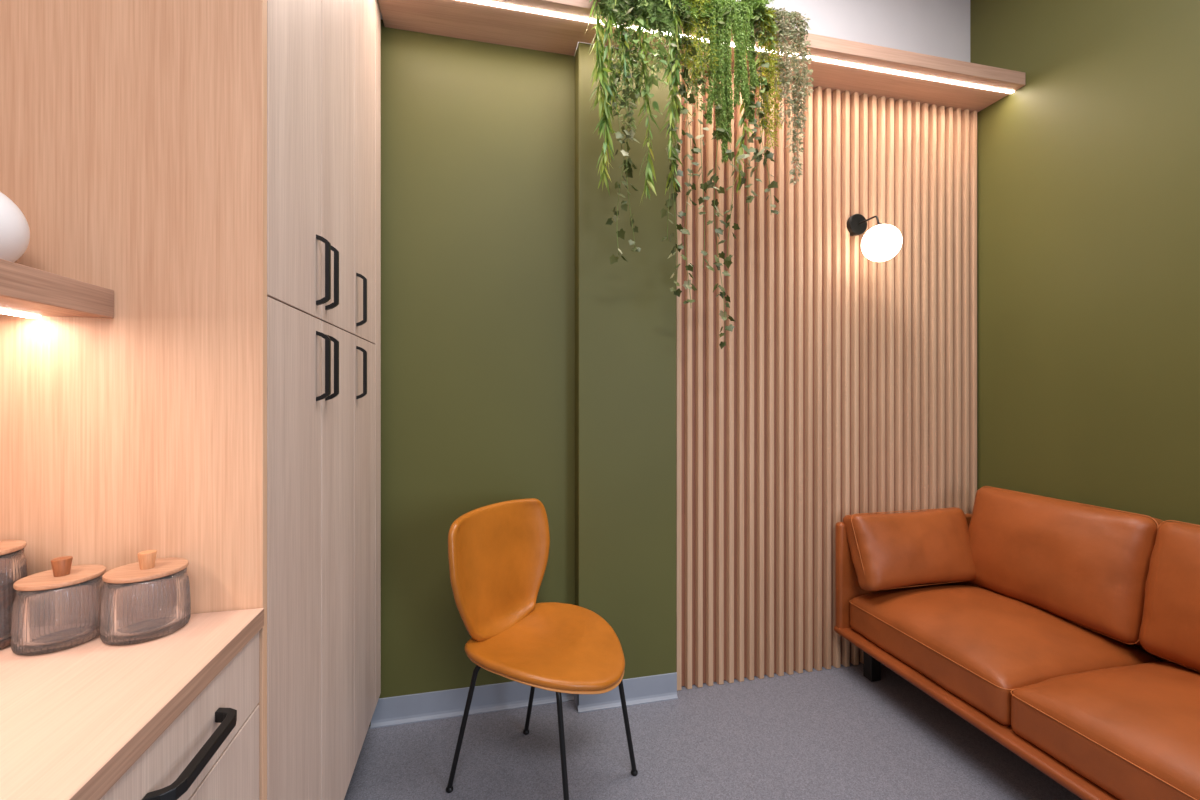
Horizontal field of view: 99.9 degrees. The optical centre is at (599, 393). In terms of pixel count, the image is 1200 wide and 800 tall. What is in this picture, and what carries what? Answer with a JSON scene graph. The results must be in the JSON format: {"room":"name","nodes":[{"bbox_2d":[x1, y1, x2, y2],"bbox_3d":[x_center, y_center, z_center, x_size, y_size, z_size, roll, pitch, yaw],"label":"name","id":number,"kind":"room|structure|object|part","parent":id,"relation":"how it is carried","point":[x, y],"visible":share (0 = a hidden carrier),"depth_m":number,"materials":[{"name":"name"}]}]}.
{"room":"break room","nodes":[
{"label":"break room","id":0,"kind":"room"},
{"bbox_2d":[369,0,969,725],"bbox_3d":[0.204,-0.400,2.192,3.557,3.300,0.100,0,0,-13],"label":"wall","id":1,"kind":"structure","parent":0,"point":[478,138],"depth_m":1.98,"materials":[{"name":"green paint"}]},
{"bbox_2d":[370,681,574,728],"bbox_3d":[-0.480,1.200,1.975,0.776,0.100,0.016,0,0,-13],"label":"baseboard","id":2,"kind":"structure","parent":1,"relation":"attached to","point":[420,707],"depth_m":1.96,"materials":[{"name":"grey plastic"}]},
{"bbox_2d":[574,694,578,709],"bbox_3d":[-0.095,1.200,2.024,0.004,0.100,0.085,0,0,-13],"label":"baseboard","id":3,"kind":"structure","parent":1,"relation":"attached to","point":[576,696],"depth_m":2.01,"materials":[{"name":"grey plastic"}]},
{"bbox_2d":[575,42,675,678],"bbox_3d":[0.106,-0.067,2.075,0.410,2.634,0.085,0,0,-13],"label":"wall pier","id":4,"kind":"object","parent":1,"relation":"attached to","point":[625,312],"visible":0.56,"depth_m":2.04,"materials":[{"name":"green paint"}]},
{"bbox_2d":[578,672,677,712],"bbox_3d":[0.115,1.200,2.025,0.414,0.100,0.016,0,0,-13],"label":"baseboard","id":5,"kind":"object","parent":4,"relation":"attached to","point":[662,687],"visible":0.9,"depth_m":2.04,"materials":[{"name":"grey plastic"}]},
{"bbox_2d":[676,66,976,690],"bbox_3d":[1.079,-0.067,2.317,1.592,2.629,0.049,0,0,-13],"label":"wall panel","id":6,"kind":"object","parent":1,"relation":"attached to","point":[843,383],"visible":0.69,"depth_m":2.26,"materials":[{"name":"brown wood"}]},
{"bbox_2d":[378,0,1024,112],"bbox_3d":[0.549,-1.409,2.084,2.733,0.061,0.264,0,0,-13],"label":"wall ledge","id":7,"kind":"object","parent":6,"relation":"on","point":[553,26],"visible":0.76,"depth_m":2.04,"materials":[{"name":"brown wood"}]},
{"bbox_2d":[585,0,633,194],"bbox_3d":[0.035,-1.099,1.816,0.194,0.813,0.179,0,0,-13],"label":"vine","id":8,"kind":"object","parent":7,"relation":"on","point":[602,72],"visible":0.91,"depth_m":1.78,"materials":[{"name":"green plant"}]},
{"bbox_3d":[0.025,-1.139,1.843,0.101,0.713,0.123,0,0,-13],"label":"stem","id":9,"kind":"part","parent":8,"relation":"part of","materials":[{"name":"green plant"}]},
{"bbox_2d":[597,0,643,31],"bbox_3d":[0.070,-1.397,1.794,0.169,0.231,0.172,0,0,33],"label":"fern","id":10,"kind":"object","parent":7,"relation":"on","point":[607,4],"visible":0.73,"depth_m":1.78,"materials":[{"name":"green plant"}]},
{"bbox_2d":[604,0,640,264],"bbox_3d":[0.076,-0.980,1.836,0.142,1.032,0.182,0,0,-13],"label":"trailing ivy","id":11,"kind":"object","parent":7,"relation":"on","point":[628,171],"visible":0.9,"depth_m":1.80,"materials":[{"name":"green plant"}]},
{"bbox_3d":[0.073,-0.993,1.849,0.091,1.007,0.133,0,0,-13],"label":"stem","id":12,"kind":"part","parent":11,"relation":"part of","materials":[{"name":"green plant"}]},
{"bbox_2d":[607,0,641,131],"bbox_3d":[0.073,-1.219,1.849,0.140,0.574,0.178,0,0,-13],"label":"trailer","id":13,"kind":"object","parent":7,"relation":"on","point":[627,83],"visible":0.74,"depth_m":1.80,"materials":[{"name":"green plant"}]},
{"bbox_3d":[0.073,-1.222,1.854,0.078,0.549,0.123,0,0,-13],"label":"stem","id":14,"kind":"part","parent":13,"relation":"part of","materials":[{"name":"green plant"}]},
{"bbox_2d":[627,0,658,202],"bbox_3d":[0.139,-1.093,1.844,0.115,0.848,0.155,0,0,-39],"label":"vine","id":15,"kind":"object","parent":7,"relation":"on","point":[648,173],"visible":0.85,"depth_m":1.81,"materials":[{"name":"green plant"}]},
{"bbox_3d":[0.146,-1.124,1.870,0.037,0.745,0.123,0,0,-13],"label":"stem","id":16,"kind":"part","parent":15,"relation":"part of","materials":[{"name":"green plant"}]},
{"bbox_2d":[623,0,668,117],"bbox_3d":[0.152,-1.231,1.846,0.177,0.530,0.177,0,0,-13],"label":"pothos","id":17,"kind":"object","parent":7,"relation":"on","point":[661,47],"visible":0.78,"depth_m":1.80,"materials":[{"name":"green plant"}]},
{"bbox_3d":[0.152,-1.245,1.869,0.094,0.502,0.128,0,0,-13],"label":"stem","id":18,"kind":"part","parent":17,"relation":"part of","materials":[{"name":"green plant"}]},
{"bbox_2d":[620,0,680,89],"bbox_3d":[0.175,-1.309,1.882,0.254,0.395,0.159,0,0,-13],"label":"trailer","id":19,"kind":"object","parent":7,"relation":"on","point":[660,66],"visible":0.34,"depth_m":1.84,"materials":[{"name":"green plant"}]},
{"bbox_2d":[635,0,691,38],"bbox_3d":[0.212,-1.404,1.854,0.218,0.253,0.168,0,0,-13],"label":"fern","id":20,"kind":"object","parent":7,"relation":"on","point":[666,16],"visible":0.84,"depth_m":1.82,"materials":[{"name":"green plant"}]},
{"bbox_2d":[657,0,691,193],"bbox_3d":[0.263,-1.125,1.878,0.141,0.818,0.160,0,0,-13],"label":"vine","id":21,"kind":"object","parent":7,"relation":"on","point":[676,103],"visible":0.81,"depth_m":1.83,"materials":[{"name":"green plant"}]},
{"bbox_3d":[0.266,-1.139,1.896,0.060,0.713,0.128,0,0,-13],"label":"stem","id":22,"kind":"part","parent":21,"relation":"part of","materials":[{"name":"green plant"}]},
{"bbox_2d":[661,0,700,303],"bbox_3d":[0.283,-0.907,1.886,0.150,1.192,0.200,0,0,-13],"label":"trailing ivy","id":23,"kind":"object","parent":7,"relation":"on","point":[682,90],"visible":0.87,"depth_m":1.84,"materials":[{"name":"green plant"}]},
{"bbox_3d":[0.279,-0.904,1.895,0.091,1.185,0.135,0,0,-13],"label":"stem","id":24,"kind":"part","parent":23,"relation":"part of","materials":[{"name":"green plant"}]},
{"bbox_2d":[675,0,719,116],"bbox_3d":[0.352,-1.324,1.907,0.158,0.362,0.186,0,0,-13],"label":"trailer","id":25,"kind":"object","parent":7,"relation":"on","point":[694,34],"visible":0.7,"depth_m":1.85,"materials":[{"name":"green plant"}]},
{"bbox_3d":[0.346,-1.326,1.909,0.107,0.339,0.137,0,0,-13],"label":"stem","id":26,"kind":"part","parent":25,"relation":"part of","materials":[{"name":"green plant"}]},
{"bbox_2d":[678,0,720,31],"bbox_3d":[0.348,-1.449,1.886,0.184,0.213,0.164,0,0,-13],"label":"fern","id":27,"kind":"object","parent":7,"relation":"on","point":[705,7],"visible":0.62,"depth_m":1.85,"materials":[{"name":"plant"}]},
{"bbox_2d":[693,3,740,348],"bbox_3d":[0.435,-0.836,1.912,0.186,1.342,0.172,0,0,-1],"label":"trailing ivy","id":28,"kind":"object","parent":7,"relation":"on","point":[709,184],"visible":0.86,"depth_m":1.88,"materials":[{"name":"green plant"}]},
{"bbox_3d":[0.420,-0.836,1.927,0.127,1.320,0.135,0,0,-13],"label":"stem","id":29,"kind":"part","parent":28,"relation":"part of","materials":[{"name":"green plant"}]},
{"bbox_2d":[706,0,733,162],"bbox_3d":[0.435,-1.177,1.927,0.106,0.654,0.162,0,0,-7],"label":"succulent","id":30,"kind":"object","parent":7,"relation":"on","point":[725,114],"visible":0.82,"depth_m":1.86,"materials":[{"name":"green plant"}]},
{"bbox_2d":[729,0,752,192],"bbox_3d":[0.529,-1.128,1.962,0.091,0.747,0.187,0,0,-13],"label":"vine","id":31,"kind":"object","parent":7,"relation":"on","point":[741,122],"visible":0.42,"depth_m":1.91,"materials":[{"name":"green plant"}]},
{"bbox_2d":[727,0,758,124],"bbox_3d":[0.523,-1.256,1.943,0.125,0.497,0.166,0,0,-13],"label":"succulent","id":32,"kind":"object","parent":7,"relation":"on","point":[739,37],"visible":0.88,"depth_m":1.88,"materials":[{"name":"green plant"}]},
{"bbox_3d":[0.522,-1.258,1.945,0.099,0.476,0.147,0,0,-13],"label":"stem","id":33,"kind":"part","parent":32,"relation":"part of","materials":[{"name":"green plant"}]},
{"bbox_2d":[737,0,773,14],"bbox_3d":[0.583,-1.518,1.936,0.158,0.168,0.172,0,0,-13],"label":"fern","id":34,"kind":"object","parent":7,"relation":"on","point":[755,4],"visible":0.58,"depth_m":1.91,"materials":[{"name":"plant"}]},
{"bbox_2d":[737,8,778,213],"bbox_3d":[0.585,-1.085,1.961,0.178,0.831,0.195,0,0,-13],"label":"trailing ivy","id":35,"kind":"object","parent":7,"relation":"on","point":[757,153],"visible":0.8,"depth_m":1.91,"materials":[{"name":"green plant"}]},
{"bbox_3d":[0.590,-1.086,1.970,0.111,0.820,0.130,0,0,-13],"label":"stem","id":36,"kind":"part","parent":35,"relation":"part of","materials":[{"name":"green plant"}]},
{"bbox_2d":[752,8,778,92],"bbox_3d":[0.609,-1.312,1.967,0.156,0.369,0.172,0,0,-13],"label":"pothos","id":37,"kind":"object","parent":7,"relation":"on","point":[764,82],"visible":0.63,"depth_m":1.91,"materials":[{"name":"green plant"}]},
{"bbox_2d":[754,7,782,149],"bbox_3d":[0.638,-1.222,1.978,0.120,0.582,0.181,0,0,-13],"label":"trailer","id":38,"kind":"object","parent":7,"relation":"on","point":[771,75],"visible":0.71,"depth_m":1.93,"materials":[{"name":"green plant"}]},
{"bbox_3d":[0.637,-1.221,1.981,0.064,0.549,0.128,0,0,-13],"label":"stem","id":39,"kind":"part","parent":38,"relation":"part of","materials":[{"name":"green plant"}]},
{"bbox_2d":[770,7,792,124],"bbox_3d":[0.684,-1.266,1.992,0.091,0.482,0.179,0,0,-13],"label":"trailer","id":40,"kind":"object","parent":7,"relation":"on","point":[781,34],"visible":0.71,"depth_m":1.94,"materials":[{"name":"green plant"}]},
{"bbox_3d":[0.683,-1.273,1.993,0.036,0.446,0.125,0,0,-13],"label":"stem","id":41,"kind":"part","parent":40,"relation":"part of","materials":[{"name":"green plant"}]},
{"bbox_2d":[782,11,813,185],"bbox_3d":[0.757,-1.157,2.008,0.128,0.696,0.186,0,0,-13],"label":"trailer","id":42,"kind":"object","parent":7,"relation":"on","point":[793,17],"visible":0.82,"depth_m":1.95,"materials":[{"name":"green plant"}]},
{"bbox_3d":[0.756,-1.158,2.008,0.074,0.677,0.130,0,0,-13],"label":"stem","id":43,"kind":"part","parent":42,"relation":"part of","materials":[{"name":"green plant"}]},
{"bbox_2d":[846,214,901,261],"bbox_3d":[1.195,-0.691,2.207,0.154,0.250,0.245,0,0,-13],"label":"wall lamp","id":44,"kind":"object","parent":6,"relation":"attached to","point":[882,242],"visible":1,"depth_m":2.13,"materials":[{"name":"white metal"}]},
{"bbox_3d":[1.172,-0.769,2.309,0.094,0.094,0.035,0,0,-13],"label":"plate","id":45,"kind":"part","parent":44,"relation":"part of","materials":[{"name":"black metal"}]},
{"bbox_3d":[1.191,-0.741,2.226,0.024,0.065,0.139,0,0,-13],"label":"arm","id":46,"kind":"part","parent":44,"relation":"part of","materials":[{"name":"black metal"}]},
{"bbox_3d":[1.206,-0.643,2.163,0.154,0.154,0.154,0,0,-13],"label":"lamp shade","id":47,"kind":"part","parent":44,"relation":"part of","materials":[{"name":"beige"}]},
{"bbox_2d":[344,662,1081,799],"bbox_3d":[0.035,1.280,-0.433,5.072,0.060,5.140,0,0,-13],"label":"floor","id":48,"kind":"structure","parent":0,"point":[834,733],"depth_m":1.76,"materials":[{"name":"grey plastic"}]},
{"bbox_2d":[0,0,353,799],"bbox_3d":[-0.931,-0.395,1.095,0.645,3.290,0.622,0,0,-13],"label":"tall cabinet","id":49,"kind":"object","parent":48,"relation":"on","point":[190,161],"visible":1,"depth_m":0.84,"materials":[{"name":"brown wood"}]},
{"bbox_3d":[-0.621,-1.105,1.022,0.019,1.867,0.298,0,0,-13],"label":"door","id":50,"kind":"part","parent":49,"relation":"part of","materials":[{"name":"brown wood"}]},
{"bbox_3d":[-0.621,0.463,1.022,0.019,1.263,0.298,0,0,-13],"label":"door","id":51,"kind":"part","parent":49,"relation":"part of","materials":[{"name":"brown wood"}]},
{"bbox_3d":[-0.624,-0.277,1.139,0.027,0.158,0.011,0,0,-13],"label":"handle","id":52,"kind":"part","parent":49,"relation":"part of","materials":[{"name":"black metal"}]},
{"bbox_3d":[-0.624,-0.061,1.139,0.027,0.158,0.011,0,0,-13],"label":"handle","id":53,"kind":"part","parent":49,"relation":"part of","materials":[{"name":"black metal"}]},
{"bbox_3d":[-0.639,-0.277,1.205,0.027,0.158,0.011,0,0,-13],"label":"handle","id":54,"kind":"part","parent":49,"relation":"part of","materials":[{"name":"black metal"}]},
{"bbox_3d":[-0.639,-0.061,1.205,0.027,0.158,0.011,0,0,-13],"label":"handle","id":55,"kind":"part","parent":49,"relation":"part of","materials":[{"name":"black metal"}]},
{"bbox_3d":[-0.689,-1.105,1.316,0.019,1.867,0.299,0,0,-13],"label":"door","id":56,"kind":"part","parent":49,"relation":"part of","materials":[{"name":"brown wood"}]},
{"bbox_3d":[-0.689,0.463,1.316,0.019,1.263,0.299,0,0,-13],"label":"door","id":57,"kind":"part","parent":49,"relation":"part of","materials":[{"name":"brown wood"}]},
{"bbox_2d":[100,631,258,799],"bbox_3d":[-0.762,0.824,0.369,0.648,0.853,0.864,0,0,-13],"label":"base cabinet","id":58,"kind":"object","parent":48,"relation":"on","point":[210,751],"visible":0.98,"depth_m":0.69,"materials":[{"name":"brown wood"}]},
{"bbox_2d":[0,608,263,799],"bbox_3d":[-0.773,0.380,0.357,0.621,0.031,0.884,0,0,-13],"label":"countertop","id":59,"kind":"structure","parent":58,"relation":"on","point":[74,720],"depth_m":0.60,"materials":[{"name":"brown wood"}]},
{"bbox_2d":[0,540,28,649],"bbox_3d":[-0.892,0.281,0.723,0.098,0.164,0.098,0,0,-7],"label":"storage jar","id":60,"kind":"object","parent":59,"relation":"on","point":[13,550],"visible":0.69,"depth_m":0.73,"materials":[{"name":"clear glass"}]},
{"bbox_3d":[-0.892,0.230,0.723,0.094,0.012,0.094,0,0,-13],"label":"lid","id":61,"kind":"part","parent":60,"relation":"part of","materials":[{"name":"brown wood"}]},
{"bbox_2d":[11,556,105,655],"bbox_3d":[-0.792,0.303,0.743,0.098,0.120,0.098,0,0,-13],"label":"storage jar","id":62,"kind":"object","parent":59,"relation":"on","point":[62,576],"visible":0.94,"depth_m":0.73,"materials":[{"name":"clear glass"}]},
{"bbox_3d":[-0.792,0.274,0.743,0.094,0.012,0.094,0,0,-13],"label":"lid","id":63,"kind":"part","parent":62,"relation":"part of","materials":[{"name":"brown wood"}]},
{"bbox_3d":[-0.792,0.255,0.743,0.022,0.025,0.022,0,0,-13],"label":"knob","id":64,"kind":"part","parent":62,"relation":"part of","materials":[{"name":"brown wood"}]},
{"bbox_2d":[100,550,190,645],"bbox_3d":[-0.693,0.303,0.773,0.103,0.120,0.103,0,0,-13],"label":"storage jar","id":65,"kind":"object","parent":59,"relation":"on","point":[149,569],"visible":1,"depth_m":0.76,"materials":[{"name":"clear glass"}]},
{"bbox_3d":[-0.693,0.274,0.773,0.098,0.012,0.098,0,0,-13],"label":"lid","id":66,"kind":"part","parent":65,"relation":"part of","materials":[{"name":"brown wood"}]},
{"bbox_3d":[-0.693,0.255,0.773,0.022,0.025,0.022,0,0,-13],"label":"knob","id":67,"kind":"part","parent":65,"relation":"part of","materials":[{"name":"brown wood"}]},
{"bbox_3d":[-0.508,0.455,0.640,0.032,0.015,0.169,0,0,-13],"label":"handle","id":68,"kind":"part","parent":58,"relation":"part of","materials":[{"name":"black metal"}]},
{"bbox_3d":[-0.535,0.666,0.642,0.019,0.285,0.421,0,0,-13],"label":"drawer","id":69,"kind":"part","parent":58,"relation":"part of","materials":[{"name":"brown wood"}]},
{"bbox_2d":[352,0,380,768],"bbox_3d":[-1.046,-0.395,1.589,0.645,3.290,0.390,0,0,-13],"label":"tall cabinet","id":70,"kind":"object","parent":48,"relation":"on","point":[367,13],"visible":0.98,"depth_m":1.63,"materials":[{"name":"brown wood"}]},
{"bbox_3d":[-0.707,-0.277,1.497,0.027,0.158,0.011,0,0,-13],"label":"handle","id":71,"kind":"part","parent":70,"relation":"part of","materials":[{"name":"black metal"}]},
{"bbox_3d":[-0.707,-0.061,1.497,0.027,0.158,0.011,0,0,-13],"label":"handle","id":72,"kind":"part","parent":70,"relation":"part of","materials":[{"name":"black metal"}]},
{"bbox_3d":[-0.757,-1.105,1.609,0.019,1.867,0.297,0,0,-13],"label":"door","id":73,"kind":"part","parent":70,"relation":"part of","materials":[{"name":"brown wood"}]},
{"bbox_3d":[-0.757,0.463,1.609,0.019,1.263,0.297,0,0,-13],"label":"door","id":74,"kind":"part","parent":70,"relation":"part of","materials":[{"name":"brown wood"}]},
{"bbox_2d":[446,498,637,799],"bbox_3d":[-0.169,0.820,1.631,0.523,0.861,0.496,0,0,30],"label":"dining chair","id":75,"kind":"object","parent":48,"relation":"on","point":[498,553],"visible":1,"depth_m":1.64,"materials":[{"name":"orange leather"}]},
{"bbox_3d":[-0.376,1.029,1.569,0.209,0.423,0.054,0,0,-1],"label":"leg","id":76,"kind":"part","parent":75,"relation":"part of","materials":[{"name":"black metal"}]},
{"bbox_3d":[-0.349,0.601,1.735,0.107,0.424,0.494,0,0,30],"label":"backrest","id":77,"kind":"part","parent":75,"relation":"part of","materials":[{"name":"orange leather"}]},
{"bbox_3d":[-0.223,1.029,1.783,0.032,0.423,0.186,0,0,-28],"label":"leg","id":78,"kind":"part","parent":75,"relation":"part of","materials":[{"name":"black metal"}]},
{"bbox_3d":[-0.152,0.818,1.621,0.482,0.087,0.464,0,0,30],"label":"seat","id":79,"kind":"part","parent":75,"relation":"part of","materials":[{"name":"orange leather"}]},
{"bbox_3d":[-0.122,1.028,1.450,0.035,0.421,0.152,0,0,-25],"label":"leg","id":80,"kind":"part","parent":75,"relation":"part of","materials":[{"name":"black metal"}]},
{"bbox_3d":[0.033,1.028,1.617,0.189,0.422,0.055,0,0,-13],"label":"leg","id":81,"kind":"part","parent":75,"relation":"part of","materials":[{"name":"black metal"}]},
{"bbox_2d":[834,486,1199,799],"bbox_3d":[1.606,0.834,1.635,0.803,0.831,1.490,0,0,-13],"label":"sofa","id":82,"kind":"object","parent":48,"relation":"on","point":[1073,643],"visible":0.98,"depth_m":1.70,"materials":[{"name":"leather"}]},
{"bbox_3d":[1.192,1.161,2.212,0.050,0.179,0.050,0,0,-13],"label":"leg","id":83,"kind":"part","parent":82,"relation":"part of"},
{"bbox_3d":[1.446,0.819,2.341,0.797,0.482,0.042,0,0,-13],"label":"arm","id":84,"kind":"part","parent":82,"relation":"part of","materials":[{"name":"leather"}]},
{"bbox_2d":[843,507,975,590],"bbox_3d":[1.388,0.685,2.235,0.592,0.318,0.218,0,0,-13],"label":"throw cushion","id":85,"kind":"object","parent":82,"relation":"on","point":[888,550],"visible":0.91,"depth_m":2.16,"materials":[{"name":"leather"}]},
{"bbox_3d":[1.606,1.057,1.635,0.803,0.030,1.490,0,0,-13],"label":"rail","id":86,"kind":"part","parent":82,"relation":"part of","materials":[{"name":"brown leather"}]},
{"bbox_2d":[850,584,1159,724],"bbox_3d":[1.507,0.930,1.973,0.694,0.229,0.700,0,0,-13],"label":"seat cushion","id":87,"kind":"object","parent":82,"relation":"on","point":[975,645],"depth_m":1.79,"materials":[{"name":"leather"}]},
{"bbox_2d":[969,487,1164,644],"bbox_3d":[1.780,0.642,1.998,0.259,0.446,0.637,0,0,-13],"label":"cushion","id":88,"kind":"object","parent":82,"relation":"on","point":[1084,568],"depth_m":1.86,"materials":[{"name":"leather"}]},
{"bbox_2d":[1011,661,1199,799],"bbox_3d":[1.665,0.930,1.290,0.695,0.229,0.704,0,0,-13],"label":"seat cushion","id":89,"kind":"object","parent":82,"relation":"on","point":[1121,730],"depth_m":1.37,"materials":[{"name":"leather"}]},
{"bbox_3d":[1.975,0.845,1.721,0.045,0.430,1.450,0,0,-13],"label":"frame","id":90,"kind":"part","parent":82,"relation":"part of","materials":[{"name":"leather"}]},
{"bbox_2d":[1139,522,1199,671],"bbox_3d":[1.923,0.642,1.384,0.259,0.446,0.635,0,0,-13],"label":"cushion","id":91,"kind":"object","parent":82,"relation":"on","point":[1169,552],"depth_m":1.59,"materials":[{"name":"leather"}]},
{"bbox_2d":[970,0,1199,524],"bbox_3d":[2.468,-0.400,0.078,0.100,3.300,5.040,0,0,-13],"label":"wall","id":92,"kind":"structure","parent":0,"point":[1088,172],"depth_m":2.02,"materials":[{"name":"green paint"}]},
{"bbox_3d":[-1.199,-0.400,0.590,0.100,3.300,2.390,0,0,-13],"label":"wall","id":93,"kind":"structure","parent":0,"visible":0},
{"bbox_2d":[0,259,113,317],"bbox_3d":[-0.879,-0.141,0.342,0.407,0.049,0.864,0,0,-13],"label":"floating shelf","id":94,"kind":"object","parent":93,"relation":"attached to","point":[25,291],"visible":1,"depth_m":0.71,"materials":[{"name":"brown wood"}]},
{"bbox_2d":[0,192,29,261],"bbox_3d":[-0.875,-0.249,0.685,0.134,0.167,0.134,0,0,-13],"label":"vase","id":95,"kind":"object","parent":94,"relation":"on","point":[14,228],"visible":0.86,"depth_m":0.70,"materials":[{"name":"white ceramic"}]}
]}

